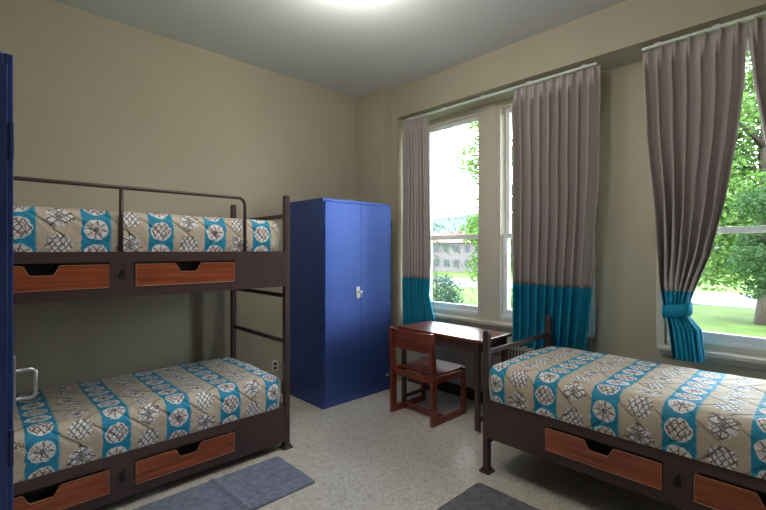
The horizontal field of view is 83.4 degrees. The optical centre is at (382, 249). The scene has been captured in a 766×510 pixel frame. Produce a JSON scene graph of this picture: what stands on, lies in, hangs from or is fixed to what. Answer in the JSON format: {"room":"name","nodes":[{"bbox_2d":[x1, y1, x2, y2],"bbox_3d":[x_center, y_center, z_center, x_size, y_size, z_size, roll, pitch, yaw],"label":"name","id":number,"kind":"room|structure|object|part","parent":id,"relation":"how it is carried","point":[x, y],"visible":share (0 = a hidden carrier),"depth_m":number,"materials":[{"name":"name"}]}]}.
{"room":"dormitory bedroom","nodes":[
{"label":"dormitory bedroom","id":0,"kind":"room"},
{"bbox_2d":[0,0,355,394],"bbox_3d":[-1.977,-0.170,3.733,5.900,3.320,0.200,0,0,-44],"label":"wall","id":1,"kind":"structure","parent":0,"point":[97,99],"depth_m":3.62,"materials":[{"name":"beige paint"}]},
{"bbox_2d":[272,360,277,371],"bbox_3d":[-1.109,1.190,4.417,0.072,0.116,0.010,0,0,-44],"label":"wall outlet","id":2,"kind":"object","parent":1,"relation":"attached to","point":[274,362],"visible":1,"depth_m":4.41,"materials":[{"name":"white plastic"}]},
{"bbox_2d":[51,0,625,97],"bbox_3d":[0.049,-1.890,1.613,5.900,0.120,6.065,0,0,-44],"label":"ceiling","id":3,"kind":"structure","parent":0,"point":[354,48],"depth_m":3.54,"materials":[{"name":"white paint"}]},
{"bbox_2d":[92,379,699,509],"bbox_3d":[0.049,1.550,1.613,5.900,0.120,6.065,0,0,-44],"label":"floor","id":4,"kind":"structure","parent":0,"point":[359,454],"depth_m":2.96,"materials":[{"name":"stone"}]},
{"bbox_2d":[0,52,37,509],"bbox_3d":[-1.414,0.500,0.984,0.936,1.980,0.664,0,0,-44],"label":"door","id":5,"kind":"structure","parent":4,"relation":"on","point":[8,371],"depth_m":1.05,"materials":[{"name":"blue paint"}]},
{"bbox_3d":[-1.094,0.470,0.925,0.430,1.850,0.050,0,0,-44],"label":"door","id":6,"kind":"part","parent":5,"relation":"part of","materials":[{"name":"blue paint"}]},
{"bbox_3d":[-0.929,0.348,1.117,0.050,0.081,0.008,0,0,-44],"label":"handle","id":7,"kind":"part","parent":5,"relation":"part of","materials":[{"name":"silver metal"}]},
{"bbox_2d":[13,176,292,509],"bbox_3d":[-1.830,0.539,2.823,2.251,1.901,0.986,0,0,-44],"label":"bunk bed","id":8,"kind":"object","parent":4,"relation":"on","point":[86,486],"visible":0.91,"depth_m":2.62,"materials":[{"name":"brown metal"}]},
{"bbox_3d":[-1.771,0.147,2.229,0.600,0.129,0.018,0,0,-44],"label":"drawer","id":9,"kind":"part","parent":8,"relation":"part of","materials":[{"name":"brown wood"}]},
{"bbox_3d":[-1.771,1.310,2.229,0.600,0.129,0.018,0,0,-44],"label":"drawer","id":10,"kind":"part","parent":8,"relation":"part of","materials":[{"name":"brown wood"}]},
{"bbox_3d":[-2.147,0.141,3.155,2.131,0.262,0.030,0,0,-44],"label":"rail","id":11,"kind":"part","parent":8,"relation":"part of","materials":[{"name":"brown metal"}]},
{"bbox_3d":[-1.513,-0.181,2.491,1.531,0.383,0.023,0,0,-44],"label":"guard rail","id":12,"kind":"part","parent":8,"relation":"part of","materials":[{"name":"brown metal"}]},
{"bbox_2d":[13,206,279,251],"bbox_3d":[-1.824,-0.112,2.815,2.146,0.245,0.896,0,0,-44],"label":"mattress","id":13,"kind":"object","parent":8,"relation":"on","point":[35,229],"visible":0.91,"depth_m":2.55,"materials":[{"name":"fabric"}]},
{"bbox_2d":[13,357,280,482],"bbox_3d":[-1.815,1.050,2.808,2.154,0.244,0.920,0,0,-44],"label":"mattress","id":14,"kind":"object","parent":8,"relation":"on","point":[62,427],"visible":0.98,"depth_m":2.67,"materials":[{"name":"fabric"}]},
{"bbox_3d":[-1.516,0.141,2.495,2.131,0.262,0.042,0,0,-44],"label":"rail","id":15,"kind":"part","parent":8,"relation":"part of","materials":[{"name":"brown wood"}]},
{"bbox_3d":[-1.516,1.303,2.495,2.131,0.262,0.042,0,0,-44],"label":"rail","id":16,"kind":"part","parent":8,"relation":"part of","materials":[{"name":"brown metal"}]},
{"bbox_3d":[-1.239,0.147,2.737,0.600,0.129,0.018,0,0,-44],"label":"drawer","id":17,"kind":"part","parent":8,"relation":"part of","materials":[{"name":"brown wood"}]},
{"bbox_3d":[-1.239,1.310,2.737,0.600,0.129,0.018,0,0,-44],"label":"drawer","id":18,"kind":"part","parent":8,"relation":"part of","materials":[{"name":"brown wood"}]},
{"bbox_3d":[-1.358,0.536,3.902,0.042,1.883,0.042,0,0,-44],"label":"post","id":19,"kind":"part","parent":8,"relation":"part of","materials":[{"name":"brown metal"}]},
{"bbox_3d":[-0.731,1.474,3.245,0.078,0.032,0.078,0,0,-44],"label":"foot plate","id":20,"kind":"part","parent":8,"relation":"part of","materials":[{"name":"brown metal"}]},
{"bbox_3d":[-0.731,0.536,3.245,0.042,1.883,0.042,0,0,-44],"label":"post","id":21,"kind":"part","parent":8,"relation":"part of","materials":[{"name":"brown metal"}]},
{"bbox_2d":[132,456,314,509],"bbox_3d":[-1.014,1.476,2.523,1.180,0.026,0.480,0,0,-44],"label":"rug","id":22,"kind":"object","parent":4,"relation":"on","point":[253,487],"visible":1,"depth_m":2.64,"materials":[{"name":"grey fabric"}]},
{"bbox_2d":[290,198,391,409],"bbox_3d":[-0.425,0.500,4.508,0.886,1.980,0.664,0,0,-44],"label":"locker","id":23,"kind":"object","parent":4,"relation":"on","point":[341,294],"visible":0.94,"depth_m":4.24,"materials":[{"name":"blue metal"}]},
{"bbox_3d":[-0.399,0.470,4.169,0.430,1.850,0.050,0,0,-44],"label":"door","id":24,"kind":"part","parent":23,"relation":"part of","materials":[{"name":"blue paint"}]},
{"bbox_3d":[-0.247,0.422,4.276,0.047,0.115,0.006,0,0,-44],"label":"handle plate","id":25,"kind":"part","parent":23,"relation":"part of","materials":[{"name":"white metal"}]},
{"bbox_3d":[-0.087,0.470,4.467,0.430,1.850,0.050,0,0,-44],"label":"door","id":26,"kind":"part","parent":23,"relation":"part of","materials":[{"name":"blue paint"}]},
{"bbox_2d":[389,326,465,427],"bbox_3d":[0.408,1.097,3.938,0.500,0.785,0.510,0,0,-44],"label":"desk chair","id":27,"kind":"object","parent":4,"relation":"on","point":[407,340],"visible":1,"depth_m":3.85,"materials":[{"name":"brown wood"}]},
{"bbox_3d":[0.090,1.097,3.966,0.080,0.785,0.030,0,0,-44],"label":"post","id":28,"kind":"part","parent":27,"relation":"part of","materials":[{"name":"brown wood"}]},
{"bbox_3d":[0.247,0.800,3.784,0.053,0.170,0.450,0,0,-44],"label":"backrest","id":29,"kind":"part","parent":27,"relation":"part of","materials":[{"name":"brown wood"}]},
{"bbox_3d":[0.267,1.113,3.803,0.020,0.055,0.450,0,0,-44],"label":"rail","id":30,"kind":"part","parent":27,"relation":"part of","materials":[{"name":"brown wood"}]},
{"bbox_3d":[0.401,1.250,4.263,0.050,0.370,0.030,0,0,-44],"label":"leg","id":31,"kind":"part","parent":27,"relation":"part of","materials":[{"name":"brown wood"}]},
{"bbox_3d":[0.438,1.070,3.967,0.415,0.024,0.450,0,0,-44],"label":"seat","id":32,"kind":"part","parent":27,"relation":"part of","materials":[{"name":"brown wood"}]},
{"bbox_3d":[0.422,1.097,3.619,0.080,0.785,0.030,0,0,-44],"label":"post","id":33,"kind":"part","parent":27,"relation":"part of","materials":[{"name":"brown wood"}]},
{"bbox_3d":[0.583,1.110,3.772,0.365,0.050,0.030,0,0,-44],"label":"seat rail","id":34,"kind":"part","parent":27,"relation":"part of","materials":[{"name":"brown wood"}]},
{"bbox_3d":[0.733,1.250,3.916,0.050,0.370,0.030,0,0,-44],"label":"leg","id":35,"kind":"part","parent":27,"relation":"part of","materials":[{"name":"brown wood"}]},
{"bbox_2d":[397,321,511,433],"bbox_3d":[0.634,1.109,3.939,0.480,0.762,0.940,0,0,-44],"label":"desk","id":36,"kind":"object","parent":4,"relation":"on","point":[460,337],"visible":0.63,"depth_m":3.75,"materials":[{"name":"brown wood"}]},
{"bbox_3d":[0.201,1.114,4.096,0.038,0.716,0.038,0,0,-44],"label":"leg","id":37,"kind":"part","parent":36,"relation":"part of","materials":[{"name":"brown wood"}]},
{"bbox_3d":[0.770,1.114,3.500,0.038,0.716,0.038,0,0,-44],"label":"leg","id":38,"kind":"part","parent":36,"relation":"part of","materials":[{"name":"brown wood"}]},
{"bbox_3d":[1.067,1.114,3.783,0.038,0.716,0.038,0,0,-44],"label":"leg","id":39,"kind":"part","parent":36,"relation":"part of","materials":[{"name":"brown wood"}]},
{"bbox_2d":[407,339,538,402],"bbox_3d":[1.001,1.180,4.276,0.224,0.620,1.900,0,0,-44],"label":"radiator","id":40,"kind":"object","parent":4,"relation":"on","point":[466,358],"visible":0.11,"depth_m":4.33,"materials":[{"name":"grey metal"}]},
{"bbox_2d":[492,349,526,357],"bbox_3d":[0.923,0.948,4.199,0.004,0.085,1.843,0,0,-44],"label":"grille","id":41,"kind":"object","parent":40,"relation":"attached to","point":[511,353],"depth_m":3.93,"materials":[{"name":"grey metal"}]},
{"bbox_2d":[436,482,538,509],"bbox_3d":[0.839,1.482,2.180,0.465,0.015,1.152,0,0,-44],"label":"rug","id":42,"kind":"object","parent":4,"relation":"on","point":[480,496],"visible":1,"depth_m":2.52,"materials":[{"name":"grey fabric"}]},
{"bbox_2d":[479,316,765,509],"bbox_3d":[1.778,1.016,2.421,0.986,0.948,2.251,0,0,-44],"label":"bed","id":43,"kind":"object","parent":4,"relation":"on","point":[639,468],"visible":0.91,"depth_m":2.31,"materials":[{"name":"brown metal"}]},
{"bbox_3d":[0.699,1.013,2.893,0.042,0.930,0.042,0,0,-44],"label":"post","id":44,"kind":"part","parent":43,"relation":"part of","materials":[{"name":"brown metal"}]},
{"bbox_3d":[0.699,1.474,2.893,0.078,0.032,0.078,0,0,-44],"label":"foot plate","id":45,"kind":"part","parent":43,"relation":"part of","materials":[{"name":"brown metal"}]},
{"bbox_3d":[1.356,1.013,3.520,0.042,0.930,0.042,0,0,-44],"label":"post","id":46,"kind":"part","parent":43,"relation":"part of","materials":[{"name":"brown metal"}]},
{"bbox_3d":[1.185,1.129,2.362,0.018,0.129,0.600,0,0,-44],"label":"drawer","id":47,"kind":"part","parent":43,"relation":"part of","materials":[{"name":"brown wood"}]},
{"bbox_3d":[1.450,1.123,2.107,0.042,0.262,2.131,0,0,-44],"label":"rail","id":48,"kind":"part","parent":43,"relation":"part of","materials":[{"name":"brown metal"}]},
{"bbox_2d":[489,346,765,479],"bbox_3d":[1.748,0.869,2.407,0.936,0.246,2.172,0,0,-44],"label":"mattress","id":49,"kind":"object","parent":43,"relation":"on","point":[718,419],"visible":1,"depth_m":2.33,"materials":[{"name":"fabric"}]},
{"bbox_3d":[1.692,1.129,1.830,0.018,0.129,0.600,0,0,-44],"label":"drawer","id":50,"kind":"part","parent":43,"relation":"part of","materials":[{"name":"brown wood"}]},
{"bbox_2d":[356,0,765,381],"bbox_3d":[1.905,-0.170,3.387,0.766,3.320,5.665,0,0,-44],"label":"wall","id":51,"kind":"structure","parent":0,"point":[614,37],"depth_m":3.51,"materials":[{"name":"beige paint"}]},
{"bbox_2d":[403,62,596,121],"bbox_3d":[0.962,-1.475,4.146,0.026,0.030,2.095,0,0,-44],"label":"track","id":52,"kind":"object","parent":51,"relation":"attached to","point":[584,66],"visible":1,"depth_m":3.94,"materials":[{"name":"white metal"}]},
{"bbox_2d":[402,115,434,324],"bbox_3d":[0.385,-0.305,4.747,0.096,2.301,0.430,0,0,-44],"label":"curtain","id":53,"kind":"object","parent":52,"relation":"hanging from","point":[416,224],"visible":0.94,"depth_m":4.75,"materials":[{"name":"beige fabric"}]},
{"bbox_3d":[0.370,-0.570,4.765,0.094,1.771,0.383,0,0,-44],"label":"taupe panel","id":54,"kind":"part","parent":53,"relation":"part of","materials":[{"name":"fabric"}]},
{"bbox_2d":[511,65,600,350],"bbox_3d":[1.440,-0.298,3.643,0.155,2.316,0.751,0,0,-44],"label":"curtain","id":55,"kind":"object","parent":52,"relation":"hanging from","point":[556,121],"visible":0.96,"depth_m":3.62,"materials":[{"name":"beige fabric"}]},
{"bbox_2d":[429,98,591,343],"bbox_3d":[1.128,-0.344,4.425,0.295,2.289,2.040,0,0,-44],"label":"window","id":56,"kind":"structure","parent":51,"relation":"attached to","point":[493,311],"depth_m":4.37,"materials":[{"name":"beige paint"}]},
{"bbox_3d":[0.809,-0.779,4.864,0.040,1.319,0.795,0,0,-44],"label":"sash","id":57,"kind":"part","parent":56,"relation":"part of","materials":[{"name":"white paint"}]},
{"bbox_3d":[0.773,0.255,4.829,0.040,0.839,0.795,0,0,-44],"label":"sash","id":58,"kind":"part","parent":56,"relation":"part of","materials":[{"name":"white paint"}]},
{"bbox_3d":[1.508,0.255,4.059,0.040,0.839,0.815,0,0,-44],"label":"sash","id":59,"kind":"part","parent":56,"relation":"part of","materials":[{"name":"white paint"}]},
{"bbox_3d":[1.545,-0.779,4.094,0.040,1.319,0.815,0,0,-44],"label":"sash","id":60,"kind":"part","parent":56,"relation":"part of","materials":[{"name":"white paint"}]},
{"bbox_3d":[1.545,-0.779,4.094,0.004,1.279,0.731,0,0,-44],"label":"pane","id":61,"kind":"part","parent":56,"relation":"part of","materials":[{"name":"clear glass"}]},
{"bbox_3d":[1.070,0.758,4.370,0.135,0.084,2.040,0,0,-44],"label":"sill","id":62,"kind":"part","parent":56,"relation":"part of","materials":[{"name":"beige paint"}]},
{"bbox_2d":[642,11,765,50],"bbox_3d":[2.322,-1.475,2.723,0.026,0.030,1.208,0,0,-44],"label":"track","id":63,"kind":"object","parent":51,"relation":"attached to","point":[717,26],"visible":1,"depth_m":2.87,"materials":[{"name":"white metal"}]},
{"bbox_2d":[642,21,747,362],"bbox_3d":[2.105,-0.350,2.945,0.175,2.211,0.593,0,0,-41],"label":"curtain","id":64,"kind":"object","parent":63,"relation":"hanging from","point":[694,87],"visible":1,"depth_m":2.95,"materials":[{"name":"beige fabric"}]},
{"bbox_2d":[748,16,765,142],"bbox_3d":[2.521,-0.350,2.514,0.175,2.211,0.593,0,0,-44],"label":"curtain","id":65,"kind":"object","parent":63,"relation":"hanging from","point":[757,27],"visible":1,"depth_m":2.69,"materials":[{"name":"beige fabric"}]},
{"bbox_2d":[657,32,765,370],"bbox_3d":[2.541,-0.344,2.947,0.295,2.289,1.080,0,0,-44],"label":"window","id":66,"kind":"structure","parent":51,"relation":"attached to","point":[742,351],"depth_m":2.99,"materials":[{"name":"beige paint"}]},
{"bbox_3d":[2.483,0.758,2.891,0.135,0.084,1.080,0,0,-44],"label":"sill","id":67,"kind":"part","parent":66,"relation":"part of","materials":[{"name":"beige paint"}]},
{"bbox_3d":[2.557,0.255,2.962,0.040,0.839,0.910,0,0,-44],"label":"sash","id":68,"kind":"part","parent":66,"relation":"part of","materials":[{"name":"white paint"}]},
{"bbox_3d":[2.593,-0.779,2.997,0.040,1.319,0.910,0,0,-44],"label":"sash","id":69,"kind":"part","parent":66,"relation":"part of","materials":[{"name":"white paint"}]},
{"label":"outside","id":70,"kind":"structure","parent":0,"visible":0},
{"bbox_2d":[432,271,765,337],"bbox_3d":[127.861,4.640,108.355,325.400,0.300,420.000,0,0,-44],"label":"ground","id":71,"kind":"structure","parent":70,"point":[728,320],"depth_m":30.40,"materials":[{"name":"green plant"}]},
{"bbox_2d":[432,274,464,303],"bbox_3d":[3.383,3.063,26.070,3.447,3.298,3.131,0,0,-44],"label":"bush","id":72,"kind":"object","parent":71,"relation":"on","point":[446,286],"visible":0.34,"depth_m":25.44,"materials":[{"name":"green plant"}]},
{"bbox_2d":[432,129,477,304],"bbox_3d":[1.720,-5.291,19.806,6.670,20.439,6.276,0,0,3],"label":"spruce tree","id":73,"kind":"object","parent":71,"relation":"on","point":[433,178],"visible":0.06,"depth_m":19.88,"materials":[{"name":"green plant"}]},
{"bbox_2d":[432,231,511,271],"bbox_3d":[17.875,0.190,92.163,27.000,8.600,10.200,0,0,22],"label":"building","id":74,"kind":"structure","parent":71,"relation":"on","point":[465,251],"depth_m":88.83,"materials":[{"name":"grey concrete"}]},
{"bbox_2d":[454,121,512,309],"bbox_3d":[5.980,-3.179,19.102,5.499,15.369,5.149,0,0,20],"label":"leafy tree","id":75,"kind":"object","parent":71,"relation":"on","point":[472,226],"visible":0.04,"depth_m":18.85,"materials":[{"name":"green plant"}]},
{"bbox_2d":[697,52,765,324],"bbox_3d":[23.031,-5.006,25.957,11.376,19.030,13.003,0,0,-44],"label":"leafy tree","id":76,"kind":"object","parent":71,"relation":"on","point":[744,158],"visible":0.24,"depth_m":25.70,"materials":[{"name":"green plant"}]},
{"bbox_2d":[724,175,765,298],"bbox_3d":[13.763,0.864,15.008,3.072,7.261,2.959,0,0,-44],"label":"leafy tree","id":77,"kind":"object","parent":71,"relation":"on","point":[757,199],"visible":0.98,"depth_m":15.14,"materials":[{"name":"green plant"}]},
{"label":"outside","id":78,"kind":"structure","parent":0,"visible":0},
{"bbox_2d":[432,214,741,248],"bbox_3d":[160.657,-13.417,222.686,80.000,35.815,560.000,0,0,-44],"label":"hills","id":79,"kind":"structure","parent":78,"point":[446,223],"depth_m":314.83,"materials":[{"name":"white"}]},
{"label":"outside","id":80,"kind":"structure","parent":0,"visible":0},
{"bbox_2d":[432,277,756,308],"bbox_3d":[42.696,4.475,26.969,13.000,0.030,420.000,0,0,-44],"label":"road","id":81,"kind":"structure","parent":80,"point":[698,298],"depth_m":39.55,"materials":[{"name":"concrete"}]}
]}

